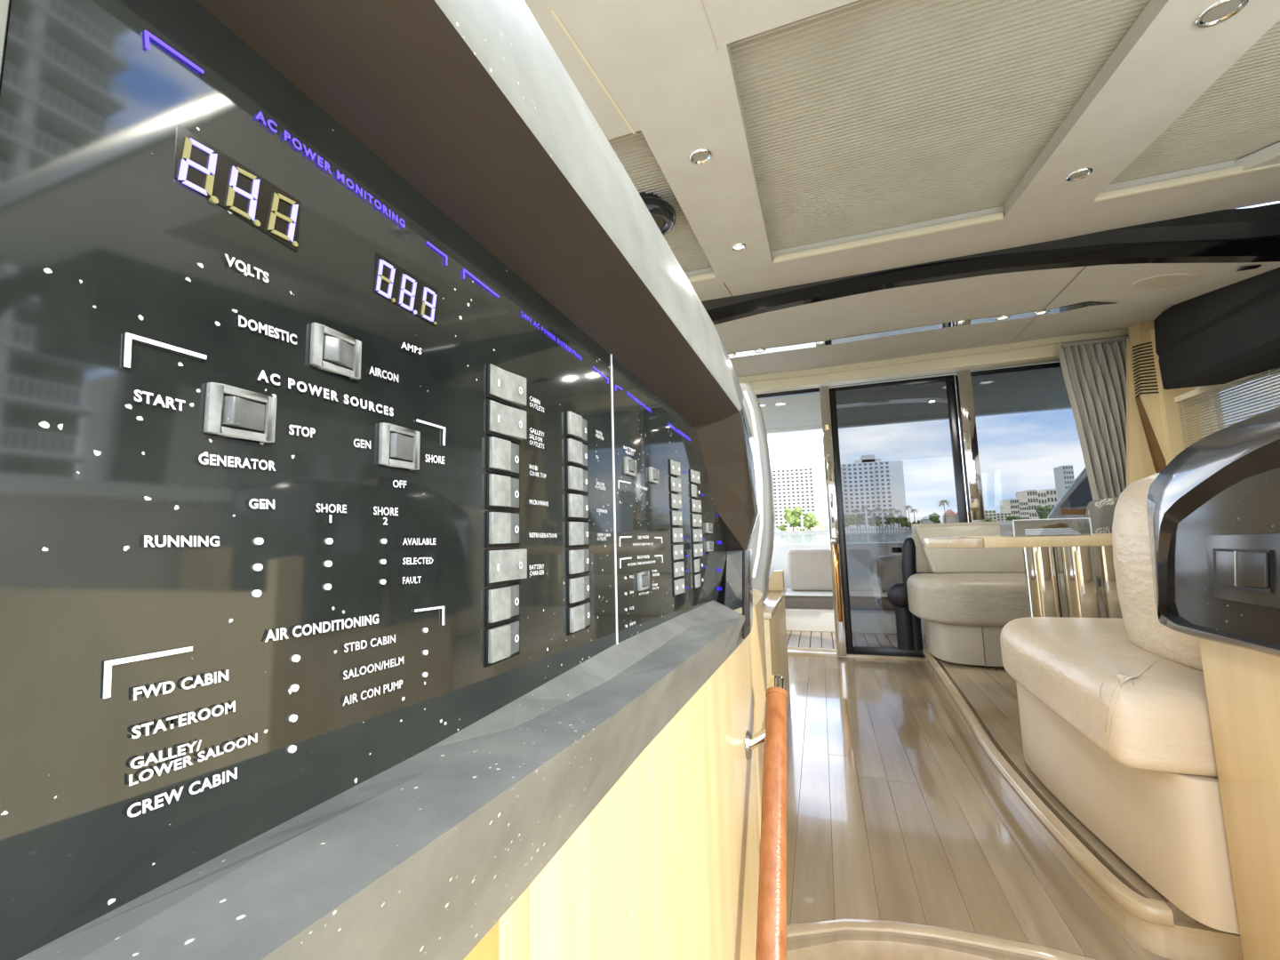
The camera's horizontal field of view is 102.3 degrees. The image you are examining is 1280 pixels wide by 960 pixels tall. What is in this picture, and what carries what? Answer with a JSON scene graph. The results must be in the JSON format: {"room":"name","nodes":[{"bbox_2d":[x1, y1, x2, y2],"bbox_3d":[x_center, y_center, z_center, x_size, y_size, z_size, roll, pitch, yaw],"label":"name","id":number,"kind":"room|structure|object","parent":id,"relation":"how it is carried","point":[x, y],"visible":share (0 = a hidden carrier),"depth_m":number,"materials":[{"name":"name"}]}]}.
{"room":"yacht interior","nodes":[
{"label":"yacht interior","id":0,"kind":"room"},
{"bbox_2d":[768,543,829,588],"bbox_3d":[2.467,1.066,5.469,3.600,0.800,0.100,-4,-7,19],"label":"wall","id":1,"kind":"structure","parent":0,"point":[780,555],"depth_m":5.74,"materials":[{"name":"white"}]},
{"bbox_2d":[786,630,836,648],"bbox_3d":[2.042,1.417,4.625,3.900,0.060,1.900,-4,-7,19],"label":"floor","id":2,"kind":"structure","parent":0,"point":[810,639],"depth_m":4.48,"materials":[{"name":"beige wood"}]},
{"bbox_2d":[784,548,834,631],"bbox_3d":[2.296,1.040,5.005,2.220,0.760,0.790,-4,-7,19],"label":"bench","id":3,"kind":"object","parent":2,"relation":"on","point":[809,606],"visible":0.1,"depth_m":5.04,"materials":[{"name":"white leather"}]},
{"bbox_2d":[784,595,833,608],"bbox_3d":[2.269,1.137,4.877,2.200,0.120,0.530,-4,-7,19],"label":"seat cushion","id":4,"kind":"object","parent":3,"relation":"on","point":[791,602],"depth_m":4.83,"materials":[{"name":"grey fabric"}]},
{"bbox_2d":[787,548,831,591],"bbox_3d":[1.774,0.900,5.195,0.537,0.415,0.200,-4,-7,19],"label":"cushion","id":5,"kind":"object","parent":3,"relation":"on","point":[809,569],"depth_m":5.12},
{"bbox_2d":[524,0,1279,301],"bbox_3d":[0.540,-0.897,1.513,3.950,0.244,1.690,-4,-7,19],"label":"ceiling","id":6,"kind":"structure","parent":0,"point":[660,61],"depth_m":1.27,"materials":[{"name":"beige paint"}]},
{"bbox_2d":[550,8,635,134],"bbox_3d":[-0.084,-0.833,1.077,0.006,0.046,0.365,-4,-7,23],"label":"trim","id":7,"kind":"structure","parent":6,"relation":"attached to","point":[553,12],"depth_m":1.04,"materials":[{"name":"beige paint"}]},
{"bbox_2d":[639,192,676,235],"bbox_3d":[0.011,-0.846,1.659,0.212,0.090,0.212,-4,-7,19],"label":"speaker","id":8,"kind":"object","parent":6,"relation":"attached to","point":[663,213],"visible":0.33,"depth_m":1.60},
{"bbox_2d":[608,130,715,282],"bbox_3d":[-0.264,-0.881,1.863,0.943,0.143,1.055,-4,-7,19],"label":"pleated shade","id":9,"kind":"object","parent":6,"relation":"attached to","point":[634,152],"visible":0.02,"depth_m":1.58,"materials":[{"name":"fabric"}]},
{"bbox_2d":[688,148,711,164],"bbox_3d":[0.159,-0.847,1.351,0.060,0.014,0.059,-4,-7,19],"label":"recessed light","id":10,"kind":"object","parent":6,"relation":"in","point":[702,156],"visible":1,"depth_m":1.35,"materials":[{"name":"silver metal"}]},
{"bbox_2d":[729,0,1150,263],"bbox_3d":[0.724,-0.943,1.416,0.835,0.158,1.180,-4,-7,19],"label":"pleated shade","id":11,"kind":"object","parent":6,"relation":"attached to","point":[861,116],"visible":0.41,"depth_m":1.27,"materials":[{"name":"fabric"}]},
{"bbox_2d":[1065,168,1093,181],"bbox_3d":[1.329,-0.923,1.560,0.064,0.014,0.063,-4,-7,19],"label":"recessed light","id":12,"kind":"object","parent":6,"relation":"in","point":[1082,173],"visible":1,"depth_m":1.56,"materials":[{"name":"silver metal"}]},
{"bbox_2d":[1092,19,1279,202],"bbox_3d":[1.567,-0.996,1.128,0.530,0.158,1.180,-4,-7,19],"label":"pleated shade","id":13,"kind":"object","parent":6,"relation":"attached to","point":[1237,116],"visible":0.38,"depth_m":1.46,"materials":[{"name":"fabric"}]},
{"bbox_2d":[1194,0,1248,28],"bbox_3d":[1.128,-0.909,1.000,0.072,0.015,0.071,-4,-7,19],"label":"recessed light","id":14,"kind":"object","parent":6,"relation":"in","point":[1221,11],"visible":1,"depth_m":1.00,"materials":[{"name":"silver metal"}]},
{"bbox_2d":[1234,142,1279,170],"bbox_3d":[1.898,-0.983,1.522,0.120,0.059,0.160,-4,-7,19],"label":"trim","id":15,"kind":"structure","parent":6,"relation":"attached to","point":[1269,156],"depth_m":1.57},
{"bbox_2d":[758,360,1059,430],"bbox_3d":[2.052,-0.721,4.585,4.200,0.080,1.670,-4,-7,19],"label":"ceiling","id":16,"kind":"structure","parent":0,"point":[804,410],"depth_m":4.73,"materials":[{"name":"white paint"}]},
{"bbox_2d":[766,416,959,434],"bbox_3d":[2.322,-0.623,5.359,4.200,0.120,0.080,-4,-7,19],"label":"trim","id":17,"kind":"structure","parent":16,"relation":"attached to","point":[818,427],"depth_m":5.55,"materials":[{"name":"white"}]},
{"bbox_2d":[786,655,1172,959],"bbox_3d":[0.994,1.168,2.458,3.950,0.060,2.868,-4,-7,19],"label":"floor","id":18,"kind":"structure","parent":0,"point":[895,812],"depth_m":1.55,"materials":[{"name":"brown wood"}]},
{"bbox_2d":[762,569,790,713],"bbox_3d":[0.077,0.825,2.550,1.220,0.690,0.920,-4,-7,19],"label":"base cabinet","id":19,"kind":"object","parent":18,"relation":"on","point":[774,611],"visible":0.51,"depth_m":2.32,"materials":[{"name":"brown wood"}]},
{"bbox_2d":[762,587,786,619],"bbox_3d":[0.071,0.593,2.575,1.220,0.025,0.920,-4,-7,19],"label":"countertop","id":20,"kind":"structure","parent":19,"relation":"on","point":[773,599],"depth_m":2.24,"materials":[{"name":"brown wood"}]},
{"bbox_2d":[739,382,775,602],"bbox_3d":[0.419,0.057,2.269,0.320,0.953,0.169,-4,-7,19],"label":"handrail","id":21,"kind":"object","parent":20,"relation":"on","point":[762,543],"visible":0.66,"depth_m":2.15,"materials":[{"name":"silver metal"}]},
{"bbox_2d":[819,385,847,655],"bbox_3d":[1.392,0.270,3.727,0.066,1.936,0.090,-4,-7,19],"label":"post","id":22,"kind":"object","parent":18,"relation":"on","point":[824,390],"visible":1,"depth_m":3.71,"materials":[{"name":"silver metal"}]},
{"bbox_2d":[787,647,924,661],"bbox_3d":[1.421,1.272,3.749,1.810,0.052,0.180,-4,-7,19],"label":"trim","id":23,"kind":"structure","parent":18,"relation":"on","point":[791,651],"depth_m":3.69,"materials":[{"name":"beige wood"}]},
{"bbox_2d":[829,375,967,657],"bbox_3d":[1.784,0.245,3.582,0.884,1.933,0.201,-4,-7,19],"label":"sliding door","id":24,"kind":"structure","parent":23,"relation":"on","point":[897,451],"depth_m":3.67,"materials":[{"name":"black"}]},
{"bbox_2d":[923,655,1243,959],"bbox_3d":[2.178,1.031,2.127,1.539,0.120,2.741,-4,-7,19],"label":"platform","id":25,"kind":"object","parent":18,"relation":"on","point":[1187,940],"visible":0.22,"depth_m":1.17,"materials":[{"name":"brown wood"}]},
{"bbox_2d":[887,537,923,650],"bbox_3d":[1.772,0.761,3.460,0.203,0.746,0.180,-4,-7,19],"label":"chair","id":26,"kind":"object","parent":25,"relation":"on","point":[908,627],"visible":0.88,"depth_m":3.42,"materials":[{"name":"black"}]},
{"bbox_2d":[906,519,1085,666],"bbox_3d":[2.383,0.642,3.025,1.430,0.813,0.610,-4,-7,19],"label":"seat","id":27,"kind":"object","parent":25,"relation":"on","point":[971,595],"visible":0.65,"depth_m":3.02,"materials":[{"name":"beige leather"}]},
{"bbox_2d":[906,573,1068,625],"bbox_3d":[2.382,0.681,3.016,1.430,0.267,0.600,-4,-7,19],"label":"seat cushion","id":28,"kind":"object","parent":27,"relation":"on","point":[948,599],"depth_m":2.91,"materials":[{"name":"beige leather"}]},
{"bbox_2d":[921,533,1122,618],"bbox_3d":[1.870,0.624,2.318,1.040,0.745,0.580,-4,-7,19],"label":"table","id":29,"kind":"object","parent":25,"relation":"on","point":[1091,590],"visible":0.49,"depth_m":2.18,"materials":[{"name":"brown wood"}]},
{"bbox_2d":[1007,517,1092,536],"bbox_3d":[1.780,0.210,2.277,0.277,0.074,0.181,-4,-7,19],"label":"acrylic tray","id":30,"kind":"object","parent":29,"relation":"on","point":[1014,535],"visible":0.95,"depth_m":2.21,"materials":[{"name":"white"}]},
{"bbox_2d":[920,645,1174,927],"bbox_3d":[1.490,1.031,2.361,0.125,0.034,2.751,-4,-7,19],"label":"trim","id":31,"kind":"structure","parent":25,"relation":"on","point":[1154,911],"depth_m":1.33,"materials":[{"name":"brown wood"}]},
{"bbox_2d":[1000,472,1239,934],"bbox_3d":[1.794,0.418,1.298,1.400,0.913,0.965,-4,-7,19],"label":"seat","id":32,"kind":"object","parent":25,"relation":"on","point":[1115,716],"visible":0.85,"depth_m":1.17,"materials":[{"name":"beige leather"}]},
{"bbox_2d":[1000,616,1217,776],"bbox_3d":[1.797,0.506,1.290,1.400,0.192,0.962,-4,-7,19],"label":"seat cushion","id":33,"kind":"object","parent":32,"relation":"on","point":[1144,707],"depth_m":1.14,"materials":[{"name":"beige leather"}]},
{"bbox_3d":[2.637,0.534,2.304,0.510,0.858,1.640,-4,-7,19],"label":"seat","id":34,"kind":"object","parent":25,"relation":"on","visible":0},
{"bbox_2d":[1083,496,1118,534],"bbox_3d":[2.371,0.282,2.624,0.167,0.379,0.140,-4,-7,19],"label":"throw cushion","id":35,"kind":"object","parent":34,"relation":"on","point":[1100,512],"visible":0.37,"depth_m":2.59,"materials":[{"name":"grey fabric"}]},
{"bbox_2d":[714,261,1279,376],"bbox_3d":[1.081,-0.780,3.073,3.950,0.321,1.520,-4,-7,19],"label":"ceiling","id":36,"kind":"structure","parent":0,"point":[1022,292],"depth_m":2.62,"materials":[{"name":"beige paint"}]},
{"bbox_2d":[728,301,1116,358],"bbox_3d":[1.383,-0.816,2.913,2.013,0.080,0.243,-4,-7,22],"label":"ceiling strip","id":37,"kind":"object","parent":36,"relation":"attached to","point":[1060,309],"visible":0.89,"depth_m":2.92,"materials":[{"name":"silver metal"}]},
{"bbox_2d":[701,202,1279,324],"bbox_3d":[0.824,-0.840,2.334,3.950,0.301,0.070,-4,-7,19],"label":"roof beam","id":38,"kind":"structure","parent":36,"relation":"attached to","point":[1243,235],"depth_m":2.01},
{"bbox_2d":[1131,272,1200,288],"bbox_3d":[2.186,-0.826,2.145,0.200,0.052,0.200,-4,-7,19],"label":"ceiling speaker","id":39,"kind":"object","parent":36,"relation":"attached to","point":[1176,279],"visible":1,"depth_m":2.13,"materials":[{"name":"plastic"}]},
{"bbox_2d":[931,654,1198,923],"bbox_3d":[1.553,1.029,2.351,0.149,0.032,2.729,-4,-7,19],"label":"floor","id":40,"kind":"structure","parent":0,"point":[1002,731],"depth_m":1.67,"materials":[{"name":"brown wood"}]},
{"bbox_2d":[1195,385,1212,436],"bbox_3d":[2.377,-0.141,0.707,0.050,2.290,5.260,-4,-7,19],"label":"wall","id":41,"kind":"structure","parent":0,"point":[1202,386],"depth_m":2.78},
{"bbox_2d":[736,328,1130,392],"bbox_3d":[1.344,-0.799,3.845,3.950,0.182,0.160,-4,-7,19],"label":"trim","id":42,"kind":"structure","parent":41,"relation":"attached to","point":[1043,348],"depth_m":3.56,"materials":[{"name":"beige paint"}]},
{"bbox_2d":[754,350,1130,394],"bbox_3d":[1.804,-0.728,3.694,2.810,0.019,0.010,-4,-7,19],"label":"trim","id":43,"kind":"structure","parent":41,"relation":"attached to","point":[1056,359],"depth_m":3.65,"materials":[{"name":"silver metal"}]},
{"bbox_2d":[1056,336,1129,500],"bbox_3d":[2.860,-0.312,3.141,0.430,1.117,0.068,-4,-7,19],"label":"curtain","id":44,"kind":"object","parent":41,"relation":"hanging from","point":[1094,376],"visible":0.77,"depth_m":3.16,"materials":[{"name":"grey fabric"}]},
{"bbox_2d":[1126,320,1167,487],"bbox_3d":[2.977,-0.322,2.971,0.337,1.256,0.164,-4,-7,19],"label":"panel","id":45,"kind":"object","parent":41,"relation":"attached to","point":[1146,447],"visible":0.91,"depth_m":3.00,"materials":[{"name":"brown wood"}]},
{"bbox_2d":[1150,327,1202,465],"bbox_3d":[3.008,-0.170,2.852,0.140,1.400,0.060,-4,-7,19],"label":"trim","id":46,"kind":"structure","parent":41,"relation":"attached to","point":[1172,419],"depth_m":2.86,"materials":[{"name":"brown wood"}]},
{"bbox_2d":[1153,267,1279,389],"bbox_3d":[2.417,-0.802,1.504,0.310,0.485,2.460,-4,-7,19],"label":"television","id":47,"kind":"object","parent":41,"relation":"attached to","point":[1231,332],"visible":0.92,"depth_m":2.26,"materials":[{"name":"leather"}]},
{"bbox_2d":[1207,372,1279,433],"bbox_3d":[2.724,-0.208,1.736,0.040,0.810,2.130,-4,-7,19],"label":"window","id":48,"kind":"structure","parent":41,"relation":"in","point":[1277,372],"depth_m":2.56,"materials":[{"name":"clear glass"}]},
{"bbox_2d":[1174,367,1279,447],"bbox_3d":[2.650,-0.192,1.825,0.040,0.740,2.150,-4,-7,19],"label":"blind","id":49,"kind":"object","parent":48,"relation":"attached to","point":[1205,389],"visible":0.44,"depth_m":2.54,"materials":[{"name":"beige"}]},
{"bbox_3d":[-0.404,1.035,0.484,2.600,0.028,2.040,-4,-7,19],"label":"floor","id":50,"kind":"structure","parent":0,"visible":0},
{"bbox_2d":[463,589,788,959],"bbox_3d":[0.050,0.648,0.646,0.238,0.850,2.070,-4,-7,19],"label":"base cabinet","id":51,"kind":"object","parent":50,"relation":"on","point":[665,866],"depth_m":0.58,"materials":[{"name":"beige wood"}]},
{"bbox_2d":[0,0,759,959],"bbox_3d":[-0.020,-0.032,0.614,0.170,0.629,1.835,-4,-7,19],"label":"panel frame","id":52,"kind":"object","parent":51,"relation":"on","point":[469,102],"visible":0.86,"depth_m":0.26,"materials":[{"name":"plastic"}]},
{"bbox_2d":[0,0,617,959],"bbox_3d":[-0.098,0.009,0.333,0.015,0.350,0.435,-4,-7,19],"label":"board","id":53,"kind":"object","parent":52,"relation":"on","point":[304,486],"visible":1,"depth_m":0.19,"materials":[{"name":"black glass"}]},
{"bbox_2d":[203,382,277,443],"bbox_3d":[-0.147,-0.024,0.190,0.003,0.019,0.024,-4,-7,19],"label":"rocker switch","id":54,"kind":"object","parent":53,"relation":"attached to","point":[235,412],"depth_m":0.19,"materials":[{"name":"silver"}]},
{"bbox_2d":[309,322,361,379],"bbox_3d":[-0.136,-0.057,0.230,0.003,0.019,0.024,-4,-7,19],"label":"rocker switch","id":55,"kind":"object","parent":53,"relation":"attached to","point":[335,348],"depth_m":0.23,"materials":[{"name":"silver"}]},
{"bbox_2d":[377,422,420,470],"bbox_3d":[-0.122,-0.017,0.262,0.003,0.021,0.025,-4,-7,19],"label":"rocker switch","id":56,"kind":"object","parent":53,"relation":"attached to","point":[398,443],"depth_m":0.26,"materials":[{"name":"silver metal"}]},
{"bbox_2d":[485,618,519,667],"bbox_3d":[-0.089,0.106,0.337,0.002,0.023,0.038,-4,-7,19],"label":"switch","id":57,"kind":"object","parent":53,"relation":"attached to","point":[502,636],"depth_m":0.33,"materials":[{"name":"white"}]},
{"bbox_2d":[485,583,519,626],"bbox_3d":[-0.090,0.082,0.339,0.002,0.023,0.038,-4,-7,19],"label":"switch","id":58,"kind":"object","parent":53,"relation":"attached to","point":[502,600],"depth_m":0.33,"materials":[{"name":"white"}]},
{"bbox_2d":[485,511,519,547],"bbox_3d":[-0.091,0.033,0.344,0.002,0.023,0.038,-4,-7,19],"label":"switch","id":59,"kind":"object","parent":53,"relation":"attached to","point":[502,528],"depth_m":0.34,"materials":[{"name":"white"}]},
{"bbox_2d":[486,472,519,511],"bbox_3d":[-0.092,0.009,0.347,0.002,0.023,0.038,-4,-7,19],"label":"switch","id":60,"kind":"object","parent":53,"relation":"attached to","point":[502,489],"depth_m":0.34,"materials":[{"name":"white"}]},
{"bbox_2d":[486,435,519,477],"bbox_3d":[-0.092,-0.015,0.350,0.002,0.023,0.038,-4,-7,19],"label":"switch","id":61,"kind":"object","parent":53,"relation":"attached to","point":[502,452],"depth_m":0.34,"materials":[{"name":"white"}]},
{"bbox_2d":[485,547,527,587],"bbox_3d":[-0.088,0.057,0.341,0.007,0.023,0.038,-4,-7,19],"label":"switch","id":62,"kind":"object","parent":53,"relation":"attached to","point":[505,567],"depth_m":0.34,"materials":[{"name":"white"}]},
{"bbox_2d":[486,399,526,443],"bbox_3d":[-0.090,-0.040,0.351,0.007,0.023,0.038,-4,-7,19],"label":"switch","id":63,"kind":"object","parent":53,"relation":"attached to","point":[506,419],"depth_m":0.35,"materials":[{"name":"white"}]},
{"bbox_2d":[487,362,526,409],"bbox_3d":[-0.091,-0.064,0.354,0.007,0.023,0.038,-4,-7,19],"label":"switch","id":64,"kind":"object","parent":53,"relation":"attached to","point":[506,381],"depth_m":0.35,"materials":[{"name":"white"}]},
{"bbox_2d":[565,410,587,444],"bbox_3d":[-0.056,-0.046,0.461,0.002,0.023,0.043,-4,-7,19],"label":"switch","id":65,"kind":"object","parent":53,"relation":"attached to","point":[576,421],"depth_m":0.45,"materials":[{"name":"white"}]},
{"bbox_2d":[565,464,588,495],"bbox_3d":[-0.055,0.001,0.455,0.002,0.023,0.043,-4,-7,19],"label":"switch","id":66,"kind":"object","parent":53,"relation":"attached to","point":[576,476],"depth_m":0.45,"materials":[{"name":"white"}]},
{"bbox_2d":[565,437,588,469],"bbox_3d":[-0.056,-0.023,0.458,0.002,0.023,0.043,-4,-7,19],"label":"switch","id":67,"kind":"object","parent":53,"relation":"attached to","point":[576,448],"depth_m":0.45,"materials":[{"name":"white"}]},
{"bbox_2d":[566,492,588,520],"bbox_3d":[-0.055,0.024,0.453,0.002,0.023,0.043,-4,-7,19],"label":"switch","id":68,"kind":"object","parent":53,"relation":"attached to","point":[577,503],"depth_m":0.44,"materials":[{"name":"white"}]},
{"bbox_2d":[566,547,589,576],"bbox_3d":[-0.053,0.071,0.448,0.002,0.023,0.043,-4,-7,19],"label":"switch","id":69,"kind":"object","parent":53,"relation":"attached to","point":[577,558],"depth_m":0.44,"materials":[{"name":"white"}]},
{"bbox_2d":[566,520,589,548],"bbox_3d":[-0.054,0.048,0.450,0.002,0.023,0.043,-4,-7,19],"label":"switch","id":70,"kind":"object","parent":53,"relation":"attached to","point":[577,532],"depth_m":0.44,"materials":[{"name":"white"}]},
{"bbox_2d":[567,600,590,635],"bbox_3d":[-0.052,0.118,0.443,0.002,0.023,0.043,-4,-7,19],"label":"switch","id":71,"kind":"object","parent":53,"relation":"attached to","point":[578,612],"depth_m":0.43,"materials":[{"name":"white"}]},
{"bbox_2d":[567,574,590,606],"bbox_3d":[-0.053,0.095,0.445,0.002,0.023,0.043,-4,-7,19],"label":"switch","id":72,"kind":"object","parent":53,"relation":"attached to","point":[578,585],"depth_m":0.44,"materials":[{"name":"white plastic"}]},
{"bbox_2d":[434,0,743,410],"bbox_3d":[-0.042,-0.255,0.550,0.136,0.199,1.660,-4,-7,19],"label":"hood","id":73,"kind":"object","parent":52,"relation":"attached to","point":[504,97],"depth_m":0.35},
{"bbox_2d":[612,356,727,643],"bbox_3d":[0.088,0.065,0.866,0.015,0.355,0.701,-4,-7,19],"label":"board","id":74,"kind":"object","parent":52,"relation":"attached to","point":[671,551],"visible":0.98,"depth_m":0.68,"materials":[{"name":"black glass"}]},
{"bbox_2d":[623,456,637,476],"bbox_3d":[-0.011,-0.015,0.584,0.004,0.020,0.033,-4,-7,19],"label":"rocker switch","id":75,"kind":"object","parent":74,"relation":"attached to","point":[629,462],"depth_m":0.58,"materials":[{"name":"silver"}]},
{"bbox_2d":[636,570,649,591],"bbox_3d":[0.004,0.118,0.603,0.004,0.021,0.035,-4,-7,19],"label":"rocker switch","id":76,"kind":"object","parent":74,"relation":"attached to","point":[643,577],"depth_m":0.60,"materials":[{"name":"grey plastic"}]},
{"bbox_2d":[648,466,659,483],"bbox_3d":[0.018,-0.006,0.667,0.004,0.019,0.034,-4,-7,19],"label":"rocker switch","id":77,"kind":"object","parent":74,"relation":"attached to","point":[653,471],"depth_m":0.66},
{"bbox_2d":[669,458,680,478],"bbox_3d":[0.052,-0.017,0.763,0.007,0.024,0.039,-4,-7,19],"label":"switch","id":78,"kind":"object","parent":74,"relation":"attached to","point":[675,467],"depth_m":0.76,"materials":[{"name":"white"}]},
{"bbox_2d":[669,475,681,494],"bbox_3d":[0.053,0.007,0.761,0.007,0.024,0.039,-4,-7,19],"label":"switch","id":79,"kind":"object","parent":74,"relation":"attached to","point":[675,483],"depth_m":0.76,"materials":[{"name":"white"}]},
{"bbox_2d":[670,493,681,510],"bbox_3d":[0.053,0.032,0.758,0.007,0.024,0.039,-4,-7,19],"label":"switch","id":80,"kind":"object","parent":74,"relation":"attached to","point":[676,500],"depth_m":0.76,"materials":[{"name":"white"}]},
{"bbox_2d":[670,510,682,527],"bbox_3d":[0.054,0.057,0.755,0.007,0.024,0.039,-4,-7,19],"label":"switch","id":81,"kind":"object","parent":74,"relation":"attached to","point":[676,516],"depth_m":0.75,"materials":[{"name":"white"}]},
{"bbox_2d":[671,527,683,543],"bbox_3d":[0.055,0.081,0.753,0.007,0.024,0.039,-4,-7,19],"label":"switch","id":82,"kind":"object","parent":74,"relation":"attached to","point":[676,532],"depth_m":0.75,"materials":[{"name":"white"}]},
{"bbox_2d":[672,544,683,561],"bbox_3d":[0.055,0.106,0.750,0.007,0.024,0.039,-4,-7,19],"label":"switch","id":83,"kind":"object","parent":74,"relation":"attached to","point":[677,549],"depth_m":0.75,"materials":[{"name":"white"}]},
{"bbox_2d":[672,560,684,579],"bbox_3d":[0.056,0.130,0.747,0.007,0.024,0.039,-4,-7,19],"label":"switch","id":84,"kind":"object","parent":74,"relation":"attached to","point":[677,566],"depth_m":0.75,"materials":[{"name":"white plastic"}]},
{"bbox_2d":[672,577,685,597],"bbox_3d":[0.057,0.155,0.745,0.007,0.024,0.039,-4,-7,19],"label":"switch","id":85,"kind":"object","parent":74,"relation":"attached to","point":[678,583],"depth_m":0.74,"materials":[{"name":"white plastic"}]},
{"bbox_2d":[689,468,700,485],"bbox_3d":[0.095,-0.005,0.886,0.007,0.024,0.050,-4,-7,19],"label":"switch","id":86,"kind":"object","parent":74,"relation":"attached to","point":[694,476],"depth_m":0.88,"materials":[{"name":"white"}]},
{"bbox_2d":[690,513,702,527],"bbox_3d":[0.097,0.070,0.877,0.007,0.024,0.050,-4,-7,19],"label":"switch","id":87,"kind":"object","parent":74,"relation":"attached to","point":[696,522],"depth_m":0.87,"materials":[{"name":"white"}]},
{"bbox_2d":[692,558,703,574],"bbox_3d":[0.099,0.145,0.869,0.007,0.024,0.050,-4,-7,19],"label":"switch","id":88,"kind":"object","parent":74,"relation":"attached to","point":[697,564],"depth_m":0.86,"materials":[{"name":"white"}]},
{"bbox_2d":[693,572,703,589],"bbox_3d":[0.099,0.170,0.867,0.007,0.024,0.050,-4,-7,19],"label":"switch","id":89,"kind":"object","parent":74,"relation":"attached to","point":[697,576],"depth_m":0.86,"materials":[{"name":"white plastic"}]},
{"bbox_2d":[786,929,1046,959],"bbox_3d":[0.586,1.030,1.082,0.807,0.056,0.142,-2,-6,8],"label":"stair step","id":90,"kind":"structure","parent":50,"relation":"on","point":[844,944],"depth_m":1.12,"materials":[{"name":"brown wood"}]},
{"bbox_2d":[786,919,1096,959],"bbox_3d":[0.608,1.025,1.114,0.821,0.052,0.116,-2,-6,8],"label":"trim","id":91,"kind":"structure","parent":50,"relation":"on","point":[1046,953],"depth_m":1.15,"materials":[{"name":"brown wood"}]},
{"bbox_2d":[1199,638,1279,959],"bbox_3d":[1.617,0.484,0.537,1.250,0.970,0.560,-4,-7,19],"label":"panel","id":92,"kind":"object","parent":50,"relation":"on","point":[1243,685],"visible":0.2,"depth_m":0.92,"materials":[{"name":"brown wood"}]},
{"bbox_2d":[1146,406,1279,656],"bbox_3d":[1.148,0.089,0.842,0.286,0.406,0.631,-4,-7,19],"label":"console","id":93,"kind":"object","parent":92,"relation":"attached to","point":[1213,510],"visible":1,"depth_m":0.91,"materials":[{"name":"grey metal"}]},
{"bbox_3d":[2.782,0.779,3.240,1.030,0.890,0.060,-4,-7,19],"label":"wall","id":94,"kind":"structure","parent":0,"visible":0},
{"bbox_2d":[954,369,985,522],"bbox_3d":[2.234,-0.190,3.487,0.080,1.118,0.075,-4,-7,19],"label":"post","id":95,"kind":"object","parent":94,"relation":"on","point":[966,413],"visible":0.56,"depth_m":3.46,"materials":[{"name":"silver metal"}]},
{"bbox_2d":[970,358,1134,521],"bbox_3d":[2.718,-0.207,3.350,0.925,1.138,0.100,-4,-7,19],"label":"window","id":96,"kind":"structure","parent":94,"relation":"in","point":[1032,464],"depth_m":3.42,"materials":[{"name":"black"}]},
{"bbox_3d":[-0.005,0.383,4.250,1.100,2.040,0.060,-4,-7,19],"label":"wall","id":97,"kind":"structure","parent":0,"visible":0},
{"bbox_2d":[755,387,819,399],"bbox_3d":[0.922,-0.649,4.025,0.920,0.035,0.050,-4,-7,19],"label":"trim","id":98,"kind":"structure","parent":97,"relation":"attached to","point":[812,390],"depth_m":3.93,"materials":[{"name":"black"}]},
{"label":"outside","id":99,"kind":"structure","parent":0,"visible":0},
{"bbox_3d":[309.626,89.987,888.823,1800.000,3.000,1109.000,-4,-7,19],"label":"shore","id":100,"kind":"object","parent":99,"visible":0},
{"bbox_2d":[783,505,802,530],"bbox_3d":[112.593,28.476,379.106,14.175,19.355,9.262,-4,-7,19],"label":"tree","id":101,"kind":"object","parent":100,"relation":"on","point":[792,517],"visible":0.99,"depth_m":377.49,"materials":[{"name":"green plant"}]},
{"bbox_2d":[772,463,816,531],"bbox_3d":[124.156,15.059,414.660,31.089,52.732,24.150,-4,-7,19],"label":"apartment tower","id":102,"kind":"structure","parent":100,"relation":"on","point":[793,487],"depth_m":403.86,"materials":[{"name":"paint"}]},
{"bbox_2d":[775,529,828,535],"bbox_3d":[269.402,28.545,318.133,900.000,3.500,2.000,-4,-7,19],"label":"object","id":103,"kind":"structure","parent":100,"relation":"on","point":[822,532],"depth_m":369.47,"materials":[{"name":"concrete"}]},
{"bbox_2d":[803,512,818,530],"bbox_3d":[124.328,30.410,375.183,10.992,14.057,10.033,-4,-7,19],"label":"tree","id":104,"kind":"object","parent":100,"relation":"on","point":[810,519],"visible":0.99,"depth_m":373.05,"materials":[{"name":"green plant"}]},
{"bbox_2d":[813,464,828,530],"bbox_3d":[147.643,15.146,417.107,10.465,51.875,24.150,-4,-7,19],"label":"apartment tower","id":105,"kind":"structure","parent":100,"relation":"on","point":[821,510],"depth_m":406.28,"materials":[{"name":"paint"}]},
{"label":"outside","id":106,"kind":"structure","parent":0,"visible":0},
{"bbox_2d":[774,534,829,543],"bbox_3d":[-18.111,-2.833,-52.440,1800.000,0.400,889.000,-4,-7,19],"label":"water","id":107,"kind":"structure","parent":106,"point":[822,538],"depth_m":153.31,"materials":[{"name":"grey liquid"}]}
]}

